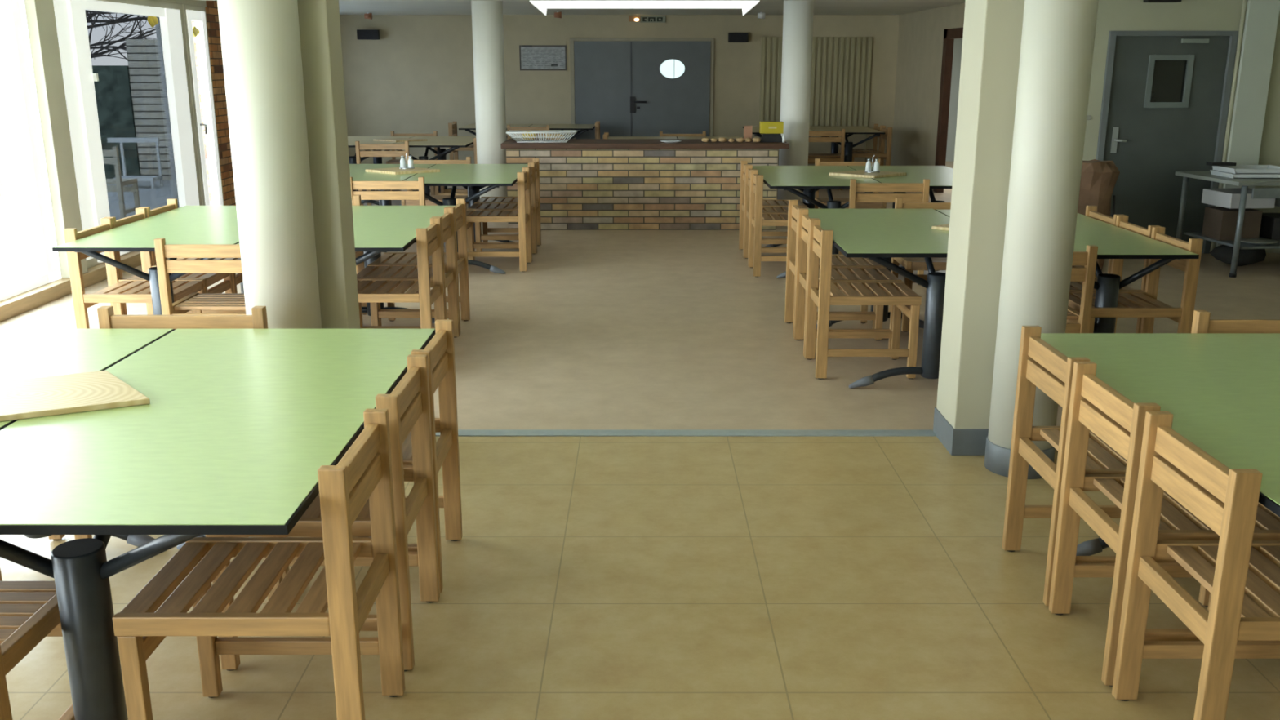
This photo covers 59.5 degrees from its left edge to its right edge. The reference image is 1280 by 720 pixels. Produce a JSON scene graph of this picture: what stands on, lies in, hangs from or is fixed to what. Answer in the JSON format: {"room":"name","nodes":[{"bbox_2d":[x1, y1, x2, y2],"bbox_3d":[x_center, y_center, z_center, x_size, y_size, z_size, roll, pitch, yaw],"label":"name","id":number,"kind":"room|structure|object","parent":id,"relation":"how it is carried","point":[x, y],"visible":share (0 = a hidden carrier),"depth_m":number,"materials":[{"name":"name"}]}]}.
{"room":"eatery","nodes":[
{"label":"eatery","id":0,"kind":"room"},
{"bbox_2d":[155,0,235,205],"bbox_3d":[-4.350,-0.911,4.466,0.200,2.750,15.300,0,15,0],"label":"wall","id":1,"kind":"structure","parent":0,"point":[211,8],"depth_m":11.31,"materials":[{"name":"orange brick"}]},
{"bbox_2d":[0,0,61,301],"bbox_3d":[-4.305,-0.557,4.066,0.070,2.078,8.146,0,15,0],"label":"window","id":2,"kind":"structure","parent":1,"relation":"in","point":[14,13],"depth_m":7.84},
{"bbox_2d":[24,0,87,278],"bbox_3d":[-4.305,-1.637,8.132,0.210,2.070,0.260,0,15,0],"label":"window frame","id":3,"kind":"structure","parent":1,"relation":"attached to","point":[40,14],"depth_m":8.05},
{"bbox_2d":[0,251,155,321],"bbox_3d":[-4.340,0.459,4.467,0.320,0.100,14.600,0,15,0],"label":"trim","id":4,"kind":"structure","parent":1,"relation":"attached to","point":[13,306],"depth_m":7.97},
{"bbox_2d":[53,0,202,268],"bbox_3d":[-4.275,-1.996,9.487,0.150,2.070,2.544,0,15,0],"label":"window","id":5,"kind":"structure","parent":1,"relation":"in","point":[127,90],"depth_m":9.35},
{"bbox_2d":[182,4,224,205],"bbox_3d":[-4.264,-2.392,10.979,0.152,2.078,0.550,0,15,0],"label":"window","id":6,"kind":"structure","parent":1,"relation":"in","point":[197,14],"depth_m":10.95,"materials":[{"name":"metal"}]},
{"bbox_2d":[339,14,899,165],"bbox_3d":[-0.550,-4.081,17.204,9.200,2.340,0.150,0,15,0],"label":"wall","id":7,"kind":"structure","parent":0,"point":[418,77],"depth_m":17.03,"materials":[{"name":"paint"}]},
{"bbox_2d":[356,29,379,39],"bbox_3d":[-4.071,-4.879,16.801,0.330,0.140,0.216,-2,15,-8],"label":"wall speaker","id":8,"kind":"object","parent":7,"relation":"attached to","point":[362,34],"visible":1,"depth_m":16.70,"materials":[{"name":"black plastic"}]},
{"bbox_2d":[519,44,566,70],"bbox_3d":[-1.470,-4.580,16.980,0.710,0.370,0.022,0,15,0],"label":"notice board","id":9,"kind":"object","parent":7,"relation":"attached to","point":[532,57],"visible":1,"depth_m":16.98,"materials":[{"name":"paper"}]},
{"bbox_2d":[569,37,714,138],"bbox_3d":[0.030,-3.882,17.110,2.180,2.003,0.134,0,15,0],"label":"door","id":10,"kind":"structure","parent":7,"relation":"in","point":[632,88],"depth_m":17.05,"materials":[{"name":"grey paint"}]},
{"bbox_2d":[728,32,748,42],"bbox_3d":[1.470,-4.840,16.811,0.300,0.140,0.216,0,15,0],"label":"wall speaker","id":11,"kind":"object","parent":7,"relation":"attached to","point":[732,37],"visible":1,"depth_m":16.71,"materials":[{"name":"black plastic"}]},
{"bbox_2d":[759,36,872,161],"bbox_3d":[2.670,-3.941,17.128,1.680,1.932,0.065,0,15,0],"label":"panel radiator","id":12,"kind":"object","parent":7,"relation":"attached to","point":[841,66],"visible":0.66,"depth_m":17.02,"materials":[{"name":"metal"}]},
{"bbox_2d":[0,161,1279,719],"bbox_3d":[0.475,-0.483,8.408,11.250,0.100,22.700,0,15,0],"label":"floor","id":13,"kind":"structure","parent":0,"point":[586,578],"depth_m":3.93,"materials":[{"name":"beige tile"}]},
{"bbox_2d":[0,581,75,719],"bbox_3d":[-1.612,0.623,2.486,0.587,0.800,0.404,0,15,0],"label":"dining chair","id":14,"kind":"object","parent":13,"relation":"on","point":[29,613],"visible":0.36,"depth_m":2.50,"materials":[{"name":"brown wood"}]},
{"bbox_2d":[0,328,175,546],"bbox_3d":[-2.074,0.469,3.169,0.910,0.743,1.715,0,15,0],"label":"dining table","id":15,"kind":"object","parent":13,"relation":"on","point":[24,353],"visible":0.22,"depth_m":3.64,"materials":[{"name":"green laminate"}]},
{"bbox_2d":[0,370,150,421],"bbox_3d":[-1.645,0.099,3.083,0.526,0.016,0.370,-7,16,-25],"label":"wooden board","id":16,"kind":"object","parent":15,"relation":"on","point":[32,397],"visible":1,"depth_m":3.06,"materials":[{"name":"brown wood"}]},
{"bbox_2d":[63,217,204,328],"bbox_3d":[-2.744,-0.354,6.166,0.539,0.800,0.440,0,15,0],"label":"dining chair","id":17,"kind":"object","parent":13,"relation":"on","point":[118,291],"visible":0.57,"depth_m":5.99,"materials":[{"name":"brown wood"}]},
{"bbox_2d":[52,205,244,315],"bbox_3d":[-2.509,-0.424,6.535,0.880,0.743,1.700,0,15,0],"label":"dining table","id":18,"kind":"object","parent":13,"relation":"on","point":[185,224],"visible":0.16,"depth_m":6.00,"materials":[{"name":"green laminate"}]},
{"bbox_2d":[103,208,234,315],"bbox_3d":[-2.744,-0.469,6.601,0.539,0.800,0.440,0,15,0],"label":"dining chair","id":19,"kind":"object","parent":13,"relation":"on","point":[227,286],"visible":0.27,"depth_m":6.59,"materials":[{"name":"brown wood"}]},
{"bbox_2d":[74,306,267,539],"bbox_3d":[-1.630,0.244,3.913,0.587,0.800,0.404,0,15,0],"label":"dining chair","id":20,"kind":"object","parent":13,"relation":"on","point":[107,318],"visible":0.04,"depth_m":3.98,"materials":[{"name":"brown wood"}]},
{"bbox_2d":[138,198,243,311],"bbox_3d":[-2.744,-0.587,7.045,0.539,0.800,0.440,0,15,0],"label":"dining chair","id":21,"kind":"object","parent":13,"relation":"on","point":[172,203],"visible":0.1,"depth_m":6.95,"materials":[{"name":"brown wood"}]},
{"bbox_2d":[154,238,246,315],"bbox_3d":[-2.100,-0.259,5.809,0.587,0.800,0.404,0,15,0],"label":"dining chair","id":22,"kind":"object","parent":13,"relation":"on","point":[201,304],"visible":0.32,"depth_m":5.56,"materials":[{"name":"brown wood"}]},
{"bbox_2d":[0,328,435,719],"bbox_3d":[-1.162,0.469,3.169,0.910,0.743,1.715,0,15,0],"label":"dining table","id":23,"kind":"object","parent":13,"relation":"on","point":[237,427],"visible":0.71,"depth_m":2.67,"materials":[{"name":"green laminate"}]},
{"bbox_2d":[112,408,404,719],"bbox_3d":[-0.901,0.565,2.705,0.539,0.800,0.440,0,15,0],"label":"dining chair","id":24,"kind":"object","parent":13,"relation":"on","point":[364,473],"visible":0.98,"depth_m":2.62,"materials":[{"name":"brown wood"}]},
{"bbox_2d":[217,0,321,328],"bbox_3d":[-1.455,-0.828,4.405,0.302,2.620,0.302,0,15,0],"label":"round column","id":25,"kind":"structure","parent":13,"relation":"on","point":[260,39],"depth_m":4.31,"materials":[{"name":"beige paint"}]},
{"bbox_2d":[205,354,439,671],"bbox_3d":[-0.901,0.426,3.227,0.539,0.800,0.440,0,15,0],"label":"dining chair","id":26,"kind":"object","parent":13,"relation":"on","point":[408,405],"visible":0.41,"depth_m":3.16,"materials":[{"name":"brown wood"}]},
{"bbox_2d":[297,0,359,328],"bbox_3d":[-1.397,-0.892,4.647,0.337,2.620,0.212,0,15,0],"label":"square pillar","id":27,"kind":"structure","parent":13,"relation":"on","point":[319,23],"depth_m":4.60,"materials":[{"name":"beige paint"}]},
{"bbox_2d":[236,205,454,323],"bbox_3d":[-1.627,-0.424,6.535,0.880,0.743,1.700,0,15,0],"label":"dining table","id":28,"kind":"object","parent":13,"relation":"on","point":[377,229],"visible":0.18,"depth_m":6.43,"materials":[{"name":"green laminate"}]},
{"bbox_2d":[351,195,367,314],"bbox_3d":[-2.130,-0.649,7.277,0.587,0.800,0.404,0,15,0],"label":"dining chair","id":29,"kind":"object","parent":13,"relation":"on","point":[357,198],"visible":0.1,"depth_m":7.35,"materials":[{"name":"brown wood"}]},
{"bbox_2d":[282,319,462,592],"bbox_3d":[-0.901,0.306,3.682,0.539,0.800,0.440,0,15,0],"label":"dining chair","id":30,"kind":"object","parent":13,"relation":"on","point":[440,350],"visible":0.2,"depth_m":3.80,"materials":[{"name":"brown wood"}]},
{"bbox_2d":[347,136,413,205],"bbox_3d":[-3.274,-2.252,13.421,0.880,0.743,1.600,0,15,0],"label":"dining table","id":31,"kind":"object","parent":13,"relation":"on","point":[351,140],"visible":0.12,"depth_m":13.41,"materials":[{"name":"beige laminate"}]},
{"bbox_2d":[355,141,409,205],"bbox_3d":[-2.860,-2.086,12.690,0.587,0.800,0.404,0,15,0],"label":"dining chair","id":32,"kind":"object","parent":13,"relation":"on","point":[358,146],"visible":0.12,"depth_m":12.43,"materials":[{"name":"brown wood"}]},
{"bbox_2d":[350,177,426,273],"bbox_3d":[-1.935,-1.049,8.785,0.587,0.800,0.404,0,15,0],"label":"dining chair","id":33,"kind":"object","parent":13,"relation":"on","point":[420,195],"visible":0.18,"depth_m":8.52,"materials":[{"name":"brown wood"}]},
{"bbox_2d":[349,164,435,242],"bbox_3d":[-2.304,-1.216,9.517,0.880,0.743,1.700,0,15,0],"label":"dining table","id":34,"kind":"object","parent":13,"relation":"on","point":[357,172],"visible":0.06,"depth_m":9.36,"materials":[{"name":"green laminate"}]},
{"bbox_2d":[364,167,439,174],"bbox_3d":[-2.010,-1.604,9.486,0.514,0.022,0.381,-10,18,-34],"label":"wooden board","id":35,"kind":"object","parent":34,"relation":"on","point":[394,171],"visible":0.81,"depth_m":9.40,"materials":[{"name":"brown wood"}]},
{"bbox_2d":[356,217,445,328],"bbox_3d":[-1.386,-0.356,6.175,0.539,0.800,0.440,0,15,0],"label":"dining chair","id":36,"kind":"object","parent":13,"relation":"on","point":[428,239],"visible":0.44,"depth_m":6.07,"materials":[{"name":"brown wood"}]},
{"bbox_2d":[356,207,459,337],"bbox_3d":[-1.386,-0.474,6.620,0.539,0.800,0.440,0,15,0],"label":"dining chair","id":37,"kind":"object","parent":13,"relation":"on","point":[447,220],"visible":0.48,"depth_m":6.75,"materials":[{"name":"brown wood"}]},
{"bbox_2d":[386,131,439,195],"bbox_3d":[-2.870,-2.471,14.139,0.587,0.800,0.404,0,15,0],"label":"dining chair","id":38,"kind":"object","parent":13,"relation":"on","point":[393,161],"visible":0.29,"depth_m":14.21,"materials":[{"name":"brown wood"}]},
{"bbox_2d":[368,198,470,334],"bbox_3d":[-1.386,-0.593,7.064,0.539,0.800,0.440,0,15,0],"label":"dining chair","id":39,"kind":"object","parent":13,"relation":"on","point":[460,209],"visible":0.49,"depth_m":7.18,"materials":[{"name":"brown wood"}]},
{"bbox_2d":[394,136,475,205],"bbox_3d":[-2.392,-2.252,13.421,0.880,0.743,1.600,0,15,0],"label":"dining table","id":40,"kind":"object","parent":13,"relation":"on","point":[455,142],"visible":0.31,"depth_m":13.00,"materials":[{"name":"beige laminate"}]},
{"bbox_2d":[401,156,471,248],"bbox_3d":[-1.858,-1.447,10.283,0.587,0.800,0.404,0,15,0],"label":"dining chair","id":41,"kind":"object","parent":13,"relation":"on","point":[404,202],"visible":0.25,"depth_m":10.34,"materials":[{"name":"brown wood"}]},
{"bbox_2d":[434,137,477,195],"bbox_3d":[-2.133,-2.227,13.221,0.539,0.800,0.440,0,15,0],"label":"dining chair","id":42,"kind":"object","parent":13,"relation":"on","point":[443,190],"visible":0.14,"depth_m":13.07,"materials":[{"name":"brown wood"}]},
{"bbox_2d":[448,121,473,159],"bbox_3d":[-2.497,-3.087,16.459,0.539,0.800,0.440,0,15,0],"label":"dining chair","id":43,"kind":"object","parent":13,"relation":"on","point":[454,154],"visible":0.27,"depth_m":16.27,"materials":[{"name":"brown wood"}]},
{"bbox_2d":[403,164,528,274],"bbox_3d":[-1.422,-1.216,9.517,0.880,0.743,1.700,0,15,0],"label":"dining table","id":44,"kind":"object","parent":13,"relation":"on","point":[473,177],"visible":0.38,"depth_m":9.03,"materials":[{"name":"green laminate"}]},
{"bbox_2d":[471,0,507,216],"bbox_3d":[-1.582,-2.656,11.845,0.320,2.335,0.320,0,15,0],"label":"round column","id":45,"kind":"structure","parent":13,"relation":"on","point":[487,29],"depth_m":11.65,"materials":[{"name":"white paint"}]},
{"bbox_2d":[458,124,533,137],"bbox_3d":[-2.089,-3.056,16.447,0.950,0.743,1.100,0,15,0],"label":"dining table","id":46,"kind":"object","parent":13,"relation":"on","point":[471,126],"visible":0.09,"depth_m":16.14,"materials":[{"name":"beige laminate"}]},
{"bbox_2d":[466,167,531,271],"bbox_3d":[-1.186,-1.154,9.181,0.539,0.800,0.440,0,15,0],"label":"dining chair","id":47,"kind":"object","parent":13,"relation":"on","point":[523,212],"visible":0.78,"depth_m":9.05,"materials":[{"name":"brown wood"}]},
{"bbox_2d":[466,162,536,261],"bbox_3d":[-1.186,-1.275,9.635,0.539,0.800,0.440,0,15,0],"label":"dining chair","id":48,"kind":"object","parent":13,"relation":"on","point":[476,206],"visible":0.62,"depth_m":9.80,"materials":[{"name":"brown wood"}]},
{"bbox_2d":[475,158,541,252],"bbox_3d":[-1.186,-1.393,10.080,0.539,0.800,0.440,0,15,0],"label":"dining chair","id":49,"kind":"object","parent":13,"relation":"on","point":[486,230],"visible":0.48,"depth_m":10.25,"materials":[{"name":"brown wood"}]},
{"bbox_2d":[506,124,549,139],"bbox_3d":[-1.560,-2.940,15.909,0.587,0.800,0.404,0,15,0],"label":"dining chair","id":50,"kind":"object","parent":13,"relation":"on","point":[508,128],"visible":0.08,"depth_m":15.64,"materials":[{"name":"brown wood"}]},
{"bbox_2d":[528,124,595,138],"bbox_3d":[-1.137,-3.056,16.447,0.950,0.743,1.100,0,15,0],"label":"dining table","id":51,"kind":"object","parent":13,"relation":"on","point":[583,127],"visible":0.15,"depth_m":16.14,"materials":[{"name":"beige laminate"}]},
{"bbox_2d":[500,138,789,230],"bbox_3d":[0.050,-1.813,11.536,2.860,0.865,0.690,0,15,0],"label":"counter","id":52,"kind":"object","parent":13,"relation":"on","point":[585,184],"depth_m":11.25,"materials":[{"name":"brick"}]},
{"bbox_2d":[505,130,577,142],"bbox_3d":[-0.988,-2.254,11.300,0.701,0.108,0.295,0,15,0],"label":"wire basket","id":53,"kind":"object","parent":52,"relation":"on","point":[511,133],"visible":0.98,"depth_m":11.21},
{"bbox_2d":[500,138,789,148],"bbox_3d":[0.050,-2.207,11.431,2.860,0.050,0.690,0,15,0],"label":"countertop","id":54,"kind":"structure","parent":52,"relation":"on","point":[510,143],"depth_m":11.10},
{"bbox_2d":[759,121,783,142],"bbox_3d":[1.325,-2.304,11.306,0.240,0.200,0.122,0,15,0],"label":"box","id":55,"kind":"object","parent":52,"relation":"on","point":[771,131],"visible":0.98,"depth_m":11.25,"materials":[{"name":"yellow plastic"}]},
{"bbox_2d":[435,429,936,435],"bbox_3d":[-1.552,0.334,5.122,5.795,0.006,0.080,0,15,0],"label":"trim","id":56,"kind":"structure","parent":13,"relation":"on","point":[460,432],"depth_m":5.11,"materials":[{"name":"metal"}]},
{"bbox_2d":[748,169,787,276],"bbox_3d":[1.166,-1.098,8.969,0.539,0.800,0.440,0,15,0],"label":"dining chair","id":57,"kind":"object","parent":13,"relation":"on","point":[757,219],"visible":0.52,"depth_m":8.83,"materials":[{"name":"brown wood"}]},
{"bbox_2d":[738,160,806,257],"bbox_3d":[1.166,-1.334,9.858,0.539,0.800,0.440,0,15,0],"label":"dining chair","id":58,"kind":"object","parent":13,"relation":"on","point":[743,162],"visible":0.43,"depth_m":10.01,"materials":[{"name":"brown wood"}]},
{"bbox_2d":[743,164,808,266],"bbox_3d":[1.166,-1.216,9.413,0.539,0.800,0.440,0,15,0],"label":"dining chair","id":59,"kind":"object","parent":13,"relation":"on","point":[769,209],"visible":0.3,"depth_m":9.57,"materials":[{"name":"brown wood"}]},
{"bbox_2d":[777,0,813,212],"bbox_3d":[1.640,-2.656,11.845,0.310,2.335,0.310,0,15,0],"label":"round column","id":60,"kind":"structure","parent":13,"relation":"on","point":[797,16],"depth_m":11.66,"materials":[{"name":"white paint"}]},
{"bbox_2d":[752,165,879,278],"bbox_3d":[1.420,-1.170,9.343,0.880,0.743,1.700,0,15,0],"label":"dining table","id":61,"kind":"object","parent":13,"relation":"on","point":[808,180],"visible":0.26,"depth_m":8.90,"materials":[{"name":"green laminate"}]},
{"bbox_2d":[808,128,844,190],"bbox_3d":[2.400,-2.697,14.990,0.587,0.800,0.404,0,15,0],"label":"dining chair","id":62,"kind":"object","parent":13,"relation":"on","point":[838,157],"visible":0.45,"depth_m":14.74,"materials":[{"name":"brown wood"}]},
{"bbox_2d":[784,200,884,337],"bbox_3d":[1.211,-0.575,6.997,0.539,0.800,0.440,0,15,0],"label":"dining chair","id":63,"kind":"object","parent":13,"relation":"on","point":[793,211],"visible":0.46,"depth_m":7.11,"materials":[{"name":"brown wood"}]},
{"bbox_2d":[808,126,885,161],"bbox_3d":[2.818,-2.856,15.693,0.880,0.743,1.500,0,15,0],"label":"dining table","id":64,"kind":"object","parent":13,"relation":"on","point":[849,146],"visible":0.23,"depth_m":15.17,"materials":[{"name":"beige laminate"}]},
{"bbox_2d":[793,208,902,355],"bbox_3d":[1.211,-0.457,6.552,0.539,0.800,0.440,0,15,0],"label":"dining chair","id":65,"kind":"object","parent":13,"relation":"on","point":[862,273],"visible":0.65,"depth_m":6.69,"materials":[{"name":"brown wood"}]},
{"bbox_2d":[814,158,886,208],"bbox_3d":[1.883,-1.393,10.079,0.587,0.800,0.404,0,15,0],"label":"dining chair","id":66,"kind":"object","parent":13,"relation":"on","point":[817,161],"visible":0.33,"depth_m":10.14,"materials":[{"name":"brown wood"}]},
{"bbox_2d":[839,124,884,161],"bbox_3d":[3.117,-2.920,15.831,0.539,0.800,0.440,0,15,0],"label":"dining chair","id":67,"kind":"object","parent":13,"relation":"on","point":[876,126],"visible":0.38,"depth_m":15.93,"materials":[{"name":"brown wood"}]},
{"bbox_2d":[804,219,921,379],"bbox_3d":[1.211,-0.339,6.108,0.539,0.800,0.440,0,15,0],"label":"dining chair","id":68,"kind":"object","parent":13,"relation":"on","point":[899,295],"visible":1,"depth_m":5.98,"materials":[{"name":"brown wood"}]},
{"bbox_2d":[852,125,892,165],"bbox_3d":[3.117,-2.792,15.348,0.539,0.800,0.440,0,15,0],"label":"dining chair","id":69,"kind":"object","parent":13,"relation":"on","point":[880,154],"visible":0.63,"depth_m":15.14,"materials":[{"name":"brown wood"}]},
{"bbox_2d":[807,208,950,387],"bbox_3d":[1.433,-0.382,6.375,0.855,0.743,1.720,0,15,0],"label":"dining table","id":70,"kind":"object","parent":13,"relation":"on","point":[878,235],"visible":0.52,"depth_m":5.81,"materials":[{"name":"green laminate"}]},
{"bbox_2d":[839,178,929,284],"bbox_3d":[1.865,-1.008,8.631,0.587,0.800,0.404,0,15,0],"label":"dining chair","id":71,"kind":"object","parent":13,"relation":"on","point":[924,187],"visible":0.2,"depth_m":8.37,"materials":[{"name":"brown wood"}]},
{"bbox_2d":[847,165,953,272],"bbox_3d":[2.302,-1.170,9.343,0.880,0.743,1.700,0,15,0],"label":"dining table","id":72,"kind":"object","parent":13,"relation":"on","point":[940,176],"visible":0.14,"depth_m":9.16,"materials":[{"name":"green laminate"}]},
{"bbox_2d":[828,169,906,177],"bbox_3d":[1.870,-1.527,9.196,0.512,0.022,0.383,11,18,35],"label":"wooden board","id":73,"kind":"object","parent":72,"relation":"on","point":[860,173],"visible":1,"depth_m":9.12,"materials":[{"name":"brown wood"}]},
{"bbox_2d":[864,154,879,173],"bbox_3d":[1.910,-1.615,9.193,0.130,0.149,0.130,0,15,0],"label":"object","id":74,"kind":"object","parent":73,"relation":"on","point":[868,166],"visible":1,"depth_m":9.18,"materials":[{"name":"glass"}]},
{"bbox_2d":[888,197,951,332],"bbox_3d":[1.940,-0.610,7.132,0.587,0.800,0.404,0,15,0],"label":"dining chair","id":75,"kind":"object","parent":13,"relation":"on","point":[910,264],"visible":0.3,"depth_m":7.04,"materials":[{"name":"brown wood"}]},
{"bbox_2d":[933,0,1024,455],"bbox_3d":[1.535,-0.894,4.654,0.382,2.620,0.317,0,15,0],"label":"square pillar","id":76,"kind":"structure","parent":13,"relation":"on","point":[993,28],"depth_m":4.64,"materials":[{"name":"beige paint"}]},
{"bbox_2d":[984,0,1098,479],"bbox_3d":[1.585,-0.815,4.357,0.274,2.620,0.274,0,15,0],"label":"round column","id":77,"kind":"structure","parent":13,"relation":"on","point":[1058,36],"depth_m":4.30,"materials":[{"name":"beige paint"}]},
{"bbox_2d":[935,208,1199,333],"bbox_3d":[2.282,-0.372,6.337,0.840,0.743,1.720,0,15,0],"label":"dining table","id":78,"kind":"object","parent":13,"relation":"on","point":[1113,242],"visible":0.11,"depth_m":5.64,"materials":[{"name":"green laminate"}]},
{"bbox_2d":[1065,244,1097,333],"bbox_3d":[1.875,-0.203,5.596,0.587,0.800,0.404,0,15,0],"label":"dining chair","id":79,"kind":"object","parent":13,"relation":"on","point":[1088,258],"visible":0.12,"depth_m":5.35,"materials":[{"name":"brown wood"}]},
{"bbox_2d":[1077,159,1119,271],"bbox_3d":[3.522,-1.155,9.004,0.546,0.892,0.378,0,15,0],"label":"sack","id":80,"kind":"object","parent":13,"relation":"on","point":[1099,178],"visible":0.34,"depth_m":8.80,"materials":[{"name":"brown paper"}]},
{"bbox_2d":[1071,205,1125,275],"bbox_3d":[2.504,-0.498,6.707,0.539,0.800,0.440,0,15,0],"label":"dining chair","id":81,"kind":"object","parent":13,"relation":"on","point":[1091,211],"visible":0.11,"depth_m":6.65,"materials":[{"name":"brown wood"}]},
{"bbox_2d":[1001,325,1209,606],"bbox_3d":[1.531,0.329,3.595,0.539,0.800,0.440,0,15,0],"label":"dining chair","id":82,"kind":"object","parent":13,"relation":"on","point":[1041,365],"visible":0.3,"depth_m":3.64,"materials":[{"name":"brown wood"}]},
{"bbox_2d":[1069,215,1160,333],"bbox_3d":[2.504,-0.382,6.272,0.539,0.800,0.440,0,15,0],"label":"dining chair","id":83,"kind":"object","parent":13,"relation":"on","point":[1122,221],"visible":0.13,"depth_m":6.18,"materials":[{"name":"brown wood"}]},
{"bbox_2d":[1066,226,1203,333],"bbox_3d":[2.504,-0.264,5.827,0.539,0.800,0.440,0,15,0],"label":"dining chair","id":84,"kind":"object","parent":13,"relation":"on","point":[1145,305],"visible":0.41,"depth_m":5.62,"materials":[{"name":"brown wood"}]},
{"bbox_2d":[1040,333,1279,555],"bbox_3d":[1.790,0.472,3.157,0.910,0.743,1.600,0,15,0],"label":"dining table","id":85,"kind":"object","parent":13,"relation":"on","point":[1221,391],"visible":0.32,"depth_m":3.27,"materials":[{"name":"green laminate"}]},
{"bbox_2d":[1048,361,1279,686],"bbox_3d":[1.531,0.447,3.150,0.539,0.800,0.440,0,15,0],"label":"dining chair","id":86,"kind":"object","parent":13,"relation":"on","point":[1095,406],"visible":0.43,"depth_m":3.12,"materials":[{"name":"brown wood"}]},
{"bbox_2d":[1111,411,1279,719],"bbox_3d":[1.531,0.570,2.686,0.539,0.800,0.440,0,15,0],"label":"dining chair","id":87,"kind":"object","parent":13,"relation":"on","point":[1224,499],"visible":1,"depth_m":2.65,"materials":[{"name":"brown wood"}]},
{"bbox_2d":[1174,171,1279,277],"bbox_3d":[5.220,-1.137,9.214,1.300,0.750,0.880,-1,15,-6],"label":"side table","id":88,"kind":"object","parent":13,"relation":"on","point":[1240,198],"visible":0.83,"depth_m":9.04,"materials":[{"name":"grey metal"}]},
{"bbox_2d":[1183,231,1279,248],"bbox_3d":[5.250,-0.998,9.254,1.120,0.020,0.800,-1,15,-6],"label":"shelf","id":89,"kind":"object","parent":88,"relation":"attached to","point":[1197,234],"depth_m":8.96,"materials":[{"name":"grey metal"}]},
{"bbox_2d":[1201,206,1262,240],"bbox_3d":[4.870,-1.124,9.220,0.320,0.240,0.300,0,15,0],"label":"cardboard box","id":90,"kind":"object","parent":88,"relation":"on","point":[1220,223],"visible":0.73,"depth_m":9.09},
{"bbox_2d":[1209,169,1279,178],"bbox_3d":[4.940,-1.504,9.068,0.480,0.035,0.360,0,15,0],"label":"food tray","id":91,"kind":"object","parent":88,"relation":"on","point":[1212,171],"visible":0.73,"depth_m":8.89,"materials":[{"name":"white plastic"}]},
{"bbox_2d":[1212,164,1279,173],"bbox_3d":[4.950,-1.542,9.058,0.480,0.040,0.360,0,15,0],"label":"food tray","id":92,"kind":"object","parent":91,"relation":"on","point":[1237,169],"visible":0.91,"depth_m":9.02,"materials":[{"name":"white plastic"}]},
{"bbox_2d":[1240,237,1278,244],"bbox_3d":[4.940,-0.948,8.977,0.310,0.024,0.310,0,15,0],"label":"oval dish","id":93,"kind":"object","parent":88,"relation":"on","point":[1258,241],"visible":0.83,"depth_m":9.00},
{"bbox_2d":[1259,213,1279,239],"bbox_3d":[5.360,-1.108,9.276,0.400,0.180,0.320,0,15,0],"label":"crate","id":94,"kind":"object","parent":88,"relation":"on","point":[1270,222],"visible":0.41,"depth_m":9.18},
{"bbox_2d":[1191,310,1279,333],"bbox_3d":[2.240,0.262,3.845,0.587,0.800,0.404,0,15,0],"label":"dining chair","id":95,"kind":"object","parent":13,"relation":"on","point":[1202,322],"visible":0.06,"depth_m":3.92,"materials":[{"name":"brown wood"}]},
{"bbox_2d":[1208,244,1266,266],"bbox_3d":[4.988,-0.879,9.338,0.442,0.206,0.280,0,15,0],"label":"sack","id":96,"kind":"object","parent":13,"relation":"on","point":[1224,253],"visible":0.75,"depth_m":9.25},
{"bbox_2d":[338,0,965,14],"bbox_3d":[-0.550,-4.561,13.662,9.200,0.415,6.850,0,15,0],"label":"ceiling","id":97,"kind":"structure","parent":0,"point":[346,7],"depth_m":15.12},
{"bbox_2d":[529,0,759,15],"bbox_3d":[0.050,-3.918,12.421,2.540,0.190,0.080,0,15,0],"label":"ceiling light","id":98,"kind":"object","parent":97,"relation":"attached to","point":[542,6],"visible":1,"depth_m":12.38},
{"bbox_2d":[890,2,964,190],"bbox_3d":[3.930,-3.267,13.437,0.060,2.700,7.550,0,15,0],"label":"wall","id":99,"kind":"structure","parent":0,"point":[921,33],"depth_m":15.67,"materials":[{"name":"paint"}]},
{"bbox_2d":[195,0,965,0],"bbox_3d":[-0.175,-3.462,10.566,8.150,0.120,0.300,0,15,0],"label":"trim","id":100,"kind":"structure","parent":99,"relation":"attached to","point":[196,0],"depth_m":10.70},
{"bbox_2d":[933,26,963,192],"bbox_3d":[3.917,-2.924,13.403,0.095,2.054,2.318,0,15,0],"label":"trim","id":101,"kind":"structure","parent":99,"relation":"attached to","point":[949,34],"depth_m":14.33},
{"bbox_2d":[945,38,962,161],"bbox_3d":[4.825,-4.591,19.008,1.550,2.400,0.100,0,15,0],"label":"wall","id":102,"kind":"structure","parent":0,"point":[957,44],"depth_m":19.01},
{"bbox_2d":[1082,0,1279,253],"bbox_3d":[4.920,-2.279,9.716,2.360,2.700,0.150,0,15,0],"label":"wall","id":103,"kind":"structure","parent":0,"point":[1112,15],"depth_m":9.50,"materials":[{"name":"paint"}]},
{"bbox_2d":[1096,31,1238,253],"bbox_3d":[4.520,-1.879,9.759,1.080,1.903,0.171,0,15,0],"label":"door","id":104,"kind":"structure","parent":103,"relation":"in","point":[1166,97],"depth_m":9.68,"materials":[{"name":"metal"}]},
{"bbox_2d":[1209,0,1247,252],"bbox_3d":[5.082,-2.203,9.622,0.034,2.600,0.036,0,15,0],"label":"pipe","id":105,"kind":"object","parent":103,"relation":"attached to","point":[1244,2],"visible":0.57,"depth_m":9.58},
{"bbox_2d":[1214,0,1279,247],"bbox_3d":[5.230,-2.211,9.615,0.260,2.620,0.080,0,15,0],"label":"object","id":106,"kind":"structure","parent":103,"relation":"attached to","point":[1261,19],"depth_m":9.54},
{"label":"outside","id":107,"kind":"structure","parent":0,"visible":0},
{"bbox_2d":[0,110,38,287],"bbox_3d":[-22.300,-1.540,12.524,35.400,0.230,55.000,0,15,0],"label":"window","id":108,"kind":"structure","parent":107,"point":[11,165],"depth_m":13.54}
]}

